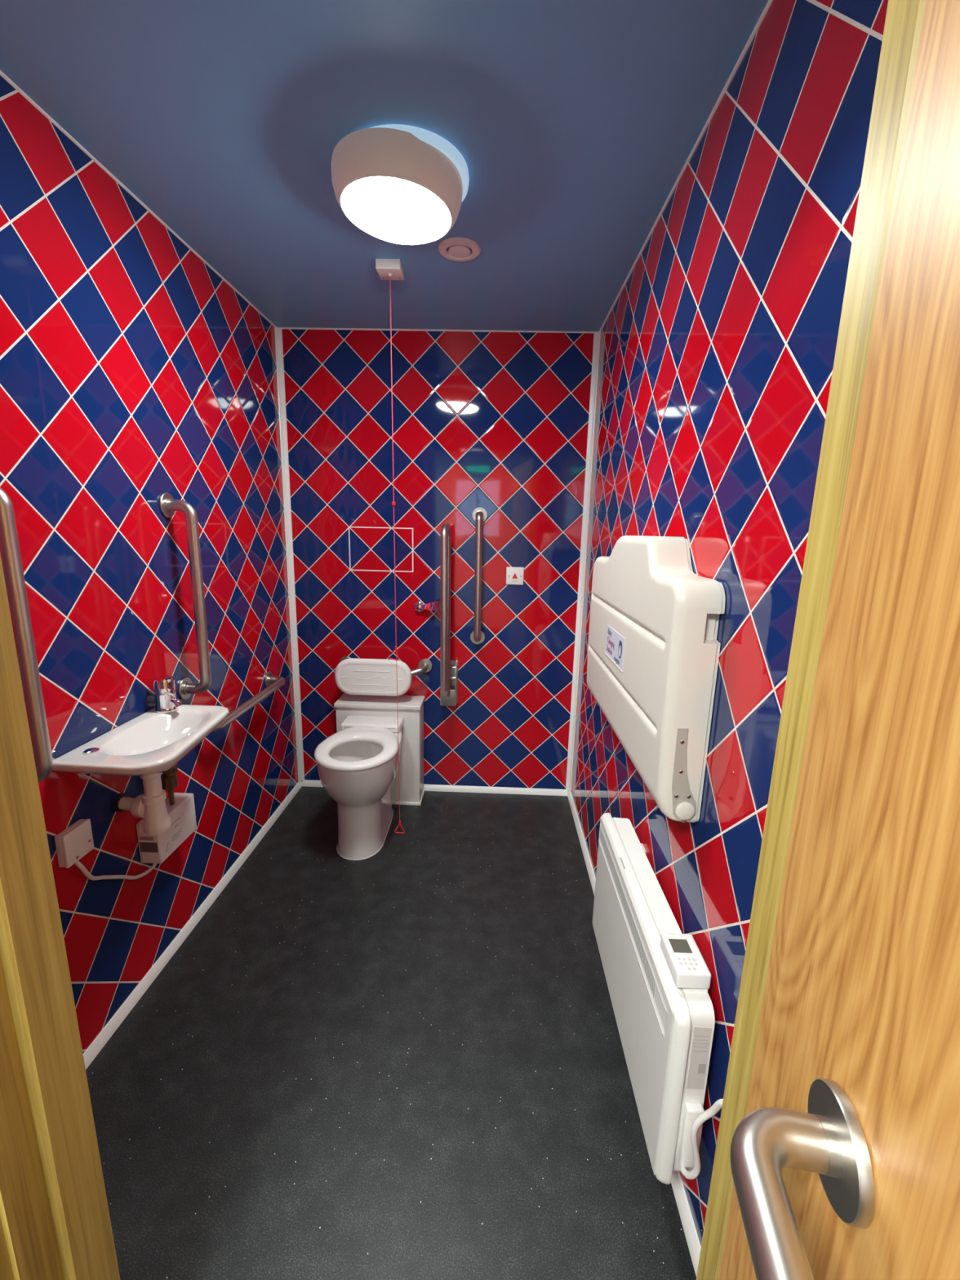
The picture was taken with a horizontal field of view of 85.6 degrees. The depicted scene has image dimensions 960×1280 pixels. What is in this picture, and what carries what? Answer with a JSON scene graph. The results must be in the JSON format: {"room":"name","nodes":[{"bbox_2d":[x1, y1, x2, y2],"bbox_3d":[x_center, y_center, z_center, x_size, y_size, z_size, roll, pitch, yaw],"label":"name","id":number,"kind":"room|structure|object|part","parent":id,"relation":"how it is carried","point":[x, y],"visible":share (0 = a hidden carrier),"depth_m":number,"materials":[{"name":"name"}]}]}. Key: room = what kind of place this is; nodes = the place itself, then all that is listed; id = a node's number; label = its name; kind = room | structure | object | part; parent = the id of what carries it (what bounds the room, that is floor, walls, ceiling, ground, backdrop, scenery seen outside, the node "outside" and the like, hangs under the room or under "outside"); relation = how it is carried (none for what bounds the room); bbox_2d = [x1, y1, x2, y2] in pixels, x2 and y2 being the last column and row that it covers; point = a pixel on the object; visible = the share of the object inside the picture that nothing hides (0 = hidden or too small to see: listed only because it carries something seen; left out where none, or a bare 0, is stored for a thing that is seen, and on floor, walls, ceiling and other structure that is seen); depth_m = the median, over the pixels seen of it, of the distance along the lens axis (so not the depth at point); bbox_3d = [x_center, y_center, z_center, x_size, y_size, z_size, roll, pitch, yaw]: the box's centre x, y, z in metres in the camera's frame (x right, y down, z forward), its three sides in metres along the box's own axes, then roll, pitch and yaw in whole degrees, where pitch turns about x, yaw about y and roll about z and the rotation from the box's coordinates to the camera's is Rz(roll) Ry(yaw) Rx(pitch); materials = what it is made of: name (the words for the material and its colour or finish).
{"room":"public restroom","nodes":[
{"label":"public restroom","id":0,"kind":"room"},
{"bbox_2d":[0,75,298,1053],"bbox_3d":[-1.060,-0.102,1.591,0.100,2.315,2.183,2,12,1],"label":"wall","id":1,"kind":"structure","parent":0,"point":[132,373],"depth_m":1.49,"materials":[{"name":"tile"}]},
{"bbox_2d":[0,487,53,782],"bbox_3d":[-0.979,0.003,1.078,0.096,0.687,0.077,2,12,1],"label":"grab rail","id":2,"kind":"object","parent":1,"relation":"attached to","point":[10,551],"visible":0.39,"depth_m":1.07,"materials":[{"name":"silver metal"}]},
{"bbox_2d":[53,818,93,867],"bbox_3d":[-1.020,0.510,1.307,0.028,0.086,0.085,2,12,1],"label":"fused spur","id":3,"kind":"object","parent":1,"relation":"attached to","point":[75,842],"visible":1,"depth_m":1.29,"materials":[{"name":"white plastic"}]},
{"bbox_2d":[75,792,196,880],"bbox_3d":[-0.998,0.612,1.536,0.068,0.210,0.432,2,12,1],"label":"water heater","id":4,"kind":"object","parent":1,"relation":"attached to","point":[155,850],"visible":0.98,"depth_m":1.60,"materials":[{"name":"white plastic"}]},
{"bbox_3d":[-0.994,0.595,1.655,0.067,0.133,0.193,2,12,1],"label":"casing","id":5,"kind":"part","parent":4,"relation":"part of","materials":[{"name":"white plastic"}]},
{"bbox_2d":[161,763,177,804],"bbox_3d":[-0.981,0.422,1.639,0.050,0.210,0.048,-3,13,-21],"label":"supply valve","id":6,"kind":"object","parent":4,"relation":"on","point":[169,779],"visible":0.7,"depth_m":1.63,"materials":[{"name":"brown metal"}]},
{"bbox_3d":[-0.969,0.411,1.632,0.027,0.016,0.016,4,12,14],"label":"valve stem","id":7,"kind":"part","parent":6,"relation":"part of","materials":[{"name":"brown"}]},
{"bbox_2d":[0,70,276,327],"bbox_3d":[-0.982,-1.244,1.407,0.010,0.011,2.070,2,12,1],"label":"trim","id":8,"kind":"structure","parent":1,"relation":"attached to","point":[6,78],"depth_m":1.38,"materials":[{"name":"white plastic"}]},
{"bbox_2d":[52,704,228,776],"bbox_3d":[-0.891,0.296,1.450,0.264,0.099,0.446,2,12,1],"label":"basin","id":9,"kind":"object","parent":1,"relation":"attached to","point":[152,742],"visible":0.99,"depth_m":1.40,"materials":[{"name":"white ceramic"}]},
{"bbox_2d":[112,772,171,835],"bbox_3d":[-0.956,0.442,1.458,0.156,0.194,0.068,3,12,7],"label":"trap","id":10,"kind":"object","parent":9,"relation":"attached to","point":[150,806],"visible":0.93,"depth_m":1.44,"materials":[{"name":"white plastic"}]},
{"bbox_2d":[118,794,144,817],"bbox_3d":[-0.977,0.468,1.465,0.111,0.062,0.064,2,12,1],"label":"outlet","id":11,"kind":"object","parent":10,"relation":"attached to","point":[135,806],"depth_m":1.45,"materials":[{"name":"white plastic"}]},
{"bbox_2d":[142,800,171,835],"bbox_3d":[-0.913,0.492,1.462,0.067,0.097,0.067,2,12,1],"label":"bottle","id":12,"kind":"object","parent":10,"relation":"on","point":[157,821],"depth_m":1.44,"materials":[{"name":"white plastic"}]},
{"bbox_2d":[152,675,182,712],"bbox_3d":[-0.956,0.164,1.599,0.091,0.105,0.064,2,12,1],"label":"tap","id":13,"kind":"object","parent":9,"relation":"on","point":[165,692],"visible":1,"depth_m":1.58,"materials":[{"name":"silver metal"}]},
{"bbox_3d":[-0.969,0.137,1.593,0.058,0.049,0.058,2,12,1],"label":"push knob","id":14,"kind":"part","parent":13,"relation":"part of","materials":[{"name":"silver metal"}]},
{"bbox_3d":[-0.939,0.191,1.595,0.058,0.034,0.022,6,13,21],"label":"spout","id":15,"kind":"part","parent":13,"relation":"part of","materials":[{"name":"silver metal"}]},
{"bbox_2d":[159,493,211,699],"bbox_3d":[-0.959,-0.130,1.714,0.096,0.686,0.077,2,12,1],"label":"grab rail","id":16,"kind":"object","parent":1,"relation":"attached to","point":[168,506],"visible":1,"depth_m":1.70,"materials":[{"name":"silver metal"}]},
{"bbox_2d":[83,780,302,1069],"bbox_3d":[-1.027,1.006,1.879,0.016,0.031,2.070,2,12,1],"label":"baseboard","id":17,"kind":"structure","parent":1,"relation":"attached to","point":[122,1013],"depth_m":1.75,"materials":[{"name":"white plastic"}]},
{"bbox_2d":[212,671,285,732],"bbox_3d":[-0.960,0.251,2.142,0.092,0.077,0.684,2,12,1],"label":"grab rail","id":18,"kind":"object","parent":1,"relation":"attached to","point":[273,683],"visible":0.58,"depth_m":2.14,"materials":[{"name":"silver metal"}]},
{"bbox_2d":[0,0,768,331],"bbox_3d":[-0.231,-1.270,1.371,1.700,0.100,2.283,2,12,1],"label":"ceiling","id":19,"kind":"structure","parent":0,"point":[574,124],"depth_m":1.17,"materials":[{"name":"blue paint"}]},
{"bbox_2d":[375,258,404,833],"bbox_3d":[-0.340,-0.235,2.042,0.086,2.207,0.086,2,12,1],"label":"pull cord","id":20,"kind":"object","parent":19,"relation":"hanging from","point":[389,269],"visible":1,"depth_m":1.84,"materials":[{"name":"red fabric"}]},
{"bbox_3d":[-0.327,-0.629,1.957,0.011,1.330,0.004,-3,13,-20],"label":"cord","id":21,"kind":"part","parent":20,"relation":"part of","materials":[{"name":"red fabric"}]},
{"bbox_3d":[-0.351,0.054,2.100,0.044,0.061,0.008,-1,12,-13],"label":"pull handle","id":22,"kind":"part","parent":20,"relation":"part of","materials":[{"name":"red plastic"}]},
{"bbox_3d":[-0.344,0.415,2.179,0.010,0.775,0.002,2,12,1],"label":"cord","id":23,"kind":"part","parent":20,"relation":"part of","materials":[{"name":"red fabric"}]},
{"bbox_3d":[-0.351,0.816,2.263,0.046,0.059,0.008,2,12,1],"label":"pull handle","id":24,"kind":"part","parent":20,"relation":"part of","materials":[{"name":"red plastic"}]},
{"bbox_2d":[331,124,469,244],"bbox_3d":[-0.205,-1.151,1.354,0.351,0.124,0.336,2,12,1],"label":"ceiling light","id":25,"kind":"object","parent":19,"relation":"attached to","point":[399,184],"visible":1,"depth_m":1.26,"materials":[{"name":"white"}]},
{"bbox_2d":[343,177,448,244],"bbox_3d":[-0.218,-1.111,1.362,0.269,0.041,0.269,2,12,1],"label":"diffuser","id":26,"kind":"object","parent":25,"relation":"attached to","point":[406,211],"depth_m":1.31,"materials":[{"name":"white plastic"}]},
{"bbox_2d":[438,236,480,262],"bbox_3d":[-0.068,-1.277,1.703,0.140,0.016,0.140,2,12,1],"label":"ceiling vent","id":27,"kind":"object","parent":19,"relation":"in","point":[460,251],"visible":1,"depth_m":1.68,"materials":[{"name":"white plastic"}]},
{"bbox_2d":[85,786,696,1279],"bbox_3d":[-0.283,1.383,0.437,4.400,0.080,5.200,2,12,1],"label":"floor","id":28,"kind":"structure","parent":0,"point":[406,1060],"depth_m":1.36,"materials":[{"name":"plastic"}]},
{"bbox_2d":[314,715,403,860],"bbox_3d":[-0.537,0.675,2.385,0.356,0.492,0.560,2,12,1],"label":"toilet","id":29,"kind":"object","parent":28,"relation":"on","point":[357,765],"visible":1,"depth_m":2.25,"materials":[{"name":"white ceramic"}]},
{"bbox_3d":[-0.534,0.470,2.279,0.356,0.028,0.438,2,12,1],"label":"seat","id":30,"kind":"part","parent":29,"relation":"part of","materials":[{"name":"white plastic"}]},
{"bbox_2d":[333,693,425,805],"bbox_3d":[-0.519,0.574,2.740,0.437,0.545,0.175,2,12,1],"label":"cistern boxing","id":31,"kind":"object","parent":28,"relation":"on","point":[411,790],"visible":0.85,"depth_m":2.66,"materials":[{"name":"white laminate"}]},
{"bbox_3d":[-0.513,0.318,2.687,0.437,0.022,0.175,2,12,1],"label":"lid","id":32,"kind":"part","parent":31,"relation":"part of","materials":[{"name":"white laminate"}]},
{"bbox_2d":[281,328,594,792],"bbox_3d":[-0.225,-0.312,2.687,1.700,2.315,0.100,2,12,1],"label":"wall","id":33,"kind":"structure","parent":0,"point":[497,423],"depth_m":2.58,"materials":[{"name":"tile"}]},
{"bbox_2d":[274,327,304,781],"bbox_3d":[-0.963,-0.334,2.642,0.026,2.280,0.024,2,12,1],"label":"trim","id":34,"kind":"structure","parent":33,"relation":"attached to","point":[277,331],"depth_m":2.61,"materials":[{"name":"white plastic"}]},
{"bbox_2d":[348,526,413,572],"bbox_3d":[-0.498,-0.456,2.614,0.325,0.219,0.002,2,12,1],"label":"trim","id":35,"kind":"structure","parent":33,"relation":"attached to","point":[348,526],"depth_m":2.61,"materials":[{"name":"white plastic"}]},
{"bbox_2d":[334,656,432,696],"bbox_3d":[-0.499,0.175,2.661,0.491,0.188,0.168,2,12,1],"label":"toilet backrest","id":36,"kind":"object","parent":33,"relation":"attached to","point":[353,676],"visible":1,"depth_m":2.58,"materials":[{"name":"white plastic"}]},
{"bbox_2d":[413,600,439,611],"bbox_3d":[-0.254,-0.174,2.639,0.178,0.069,0.041,4,12,12],"label":"flush lever","id":37,"kind":"object","parent":33,"relation":"attached to","point":[419,606],"visible":0.83,"depth_m":2.63,"materials":[{"name":"silver metal"}]},
{"bbox_2d":[302,779,567,795],"bbox_3d":[-0.254,0.817,2.865,1.468,0.031,0.016,2,12,1],"label":"baseboard","id":38,"kind":"structure","parent":33,"relation":"attached to","point":[508,790],"depth_m":2.85,"materials":[{"name":"white plastic"}]},
{"bbox_2d":[277,327,599,333],"bbox_3d":[-0.200,-1.435,2.400,1.500,0.011,0.010,2,12,1],"label":"trim","id":39,"kind":"structure","parent":33,"relation":"attached to","point":[302,328],"depth_m":2.40,"materials":[{"name":"white plastic"}]},
{"bbox_2d":[440,523,457,706],"bbox_3d":[-0.157,-0.100,2.564,0.089,0.932,0.222,2,12,1],"label":"support rail","id":40,"kind":"object","parent":33,"relation":"attached to","point":[448,668],"visible":1,"depth_m":2.50,"materials":[{"name":"silver metal"}]},
{"bbox_3d":[-0.162,0.221,2.742,0.089,0.232,0.006,2,12,1],"label":"wall plate","id":41,"kind":"part","parent":40,"relation":"part of","materials":[{"name":"silver metal"}]},
{"bbox_2d":[470,506,487,644],"bbox_3d":[-0.008,-0.309,2.587,0.080,0.692,0.082,2,12,1],"label":"grab rail","id":42,"kind":"object","parent":33,"relation":"attached to","point":[479,514],"visible":1,"depth_m":2.55,"materials":[{"name":"silver metal"}]},
{"bbox_2d":[506,566,524,584],"bbox_3d":[0.176,-0.323,2.614,0.087,0.088,0.012,2,12,1],"label":"plate","id":43,"kind":"object","parent":33,"relation":"attached to","point":[514,575],"visible":1,"depth_m":2.61,"materials":[{"name":"white plastic"}]},
{"bbox_2d":[565,331,600,791],"bbox_3d":[0.510,-0.291,2.604,0.026,2.280,0.024,2,12,1],"label":"trim","id":44,"kind":"structure","parent":33,"relation":"attached to","point":[596,348],"depth_m":2.58,"materials":[{"name":"white plastic"}]},
{"bbox_2d":[570,0,888,1246],"bbox_3d":[0.538,-0.055,1.549,0.100,2.315,2.183,2,12,1],"label":"wall","id":45,"kind":"structure","parent":0,"point":[717,348],"depth_m":0.97,"materials":[{"name":"tile"}]},
{"bbox_2d":[567,791,701,1275],"bbox_3d":[0.456,1.049,1.841,0.016,0.031,2.070,2,12,1],"label":"baseboard","id":46,"kind":"structure","parent":45,"relation":"attached to","point":[689,1228],"depth_m":1.11,"materials":[{"name":"white plastic"}]},
{"bbox_2d":[586,535,725,822],"bbox_3d":[0.435,0.006,1.476,0.096,0.593,0.922,2,12,1],"label":"baby changing station","id":47,"kind":"object","parent":45,"relation":"attached to","point":[654,647],"visible":1,"depth_m":1.13,"materials":[{"name":"white"}]},
{"bbox_3d":[0.425,0.279,1.071,0.056,0.205,0.006,2,12,1],"label":"hinge plate","id":48,"kind":"part","parent":47,"relation":"part of","materials":[{"name":"grey"}]},
{"bbox_2d":[592,813,723,1184],"bbox_3d":[0.407,0.795,1.264,0.098,0.463,0.818,2,12,1],"label":"heater","id":49,"kind":"object","parent":45,"relation":"attached to","point":[658,978],"visible":0.99,"depth_m":1.07,"materials":[{"name":"white metal"}]},
{"bbox_2d":[600,829,654,997],"bbox_3d":[0.368,0.659,1.345,0.003,0.040,0.578,2,12,1],"label":"grille","id":50,"kind":"object","parent":49,"relation":"attached to","point":[641,953],"depth_m":1.26,"materials":[{"name":"grey metal"}]},
{"bbox_2d":[599,0,773,331],"bbox_3d":[0.517,-1.200,1.368,0.010,0.011,2.070,2,12,1],"label":"trim","id":51,"kind":"structure","parent":45,"relation":"attached to","point":[770,2],"depth_m":1.18,"materials":[{"name":"white plastic"}]},
{"bbox_3d":[-0.293,0.131,0.571,1.500,2.315,0.085,2,12,1],"label":"wall","id":52,"kind":"structure","parent":0,"visible":0},
{"bbox_2d":[0,0,919,1279],"bbox_3d":[-0.103,0.228,0.559,1.051,2.140,0.137,2,12,1],"label":"door frame","id":53,"kind":"structure","parent":52,"relation":"attached to","point":[55,1223],"depth_m":0.62,"materials":[{"name":"brown wood"}]},
{"bbox_3d":[-0.597,0.235,0.516,0.068,2.120,0.019,2,12,1],"label":"architrave","id":54,"kind":"part","parent":53,"relation":"part of","materials":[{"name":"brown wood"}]},
{"bbox_2d":[714,0,959,1279],"bbox_3d":[0.200,0.371,0.118,0.137,2.038,0.875,4,12,11],"label":"door","id":55,"kind":"structure","parent":52,"relation":"in","point":[845,1155],"depth_m":0.36,"materials":[{"name":"brown wood"}]},
{"bbox_3d":[0.177,0.420,0.148,0.082,0.033,0.533,4,12,10],"label":"pull rail","id":56,"kind":"part","parent":55,"relation":"part of","materials":[{"name":"silver metal"}]}
]}

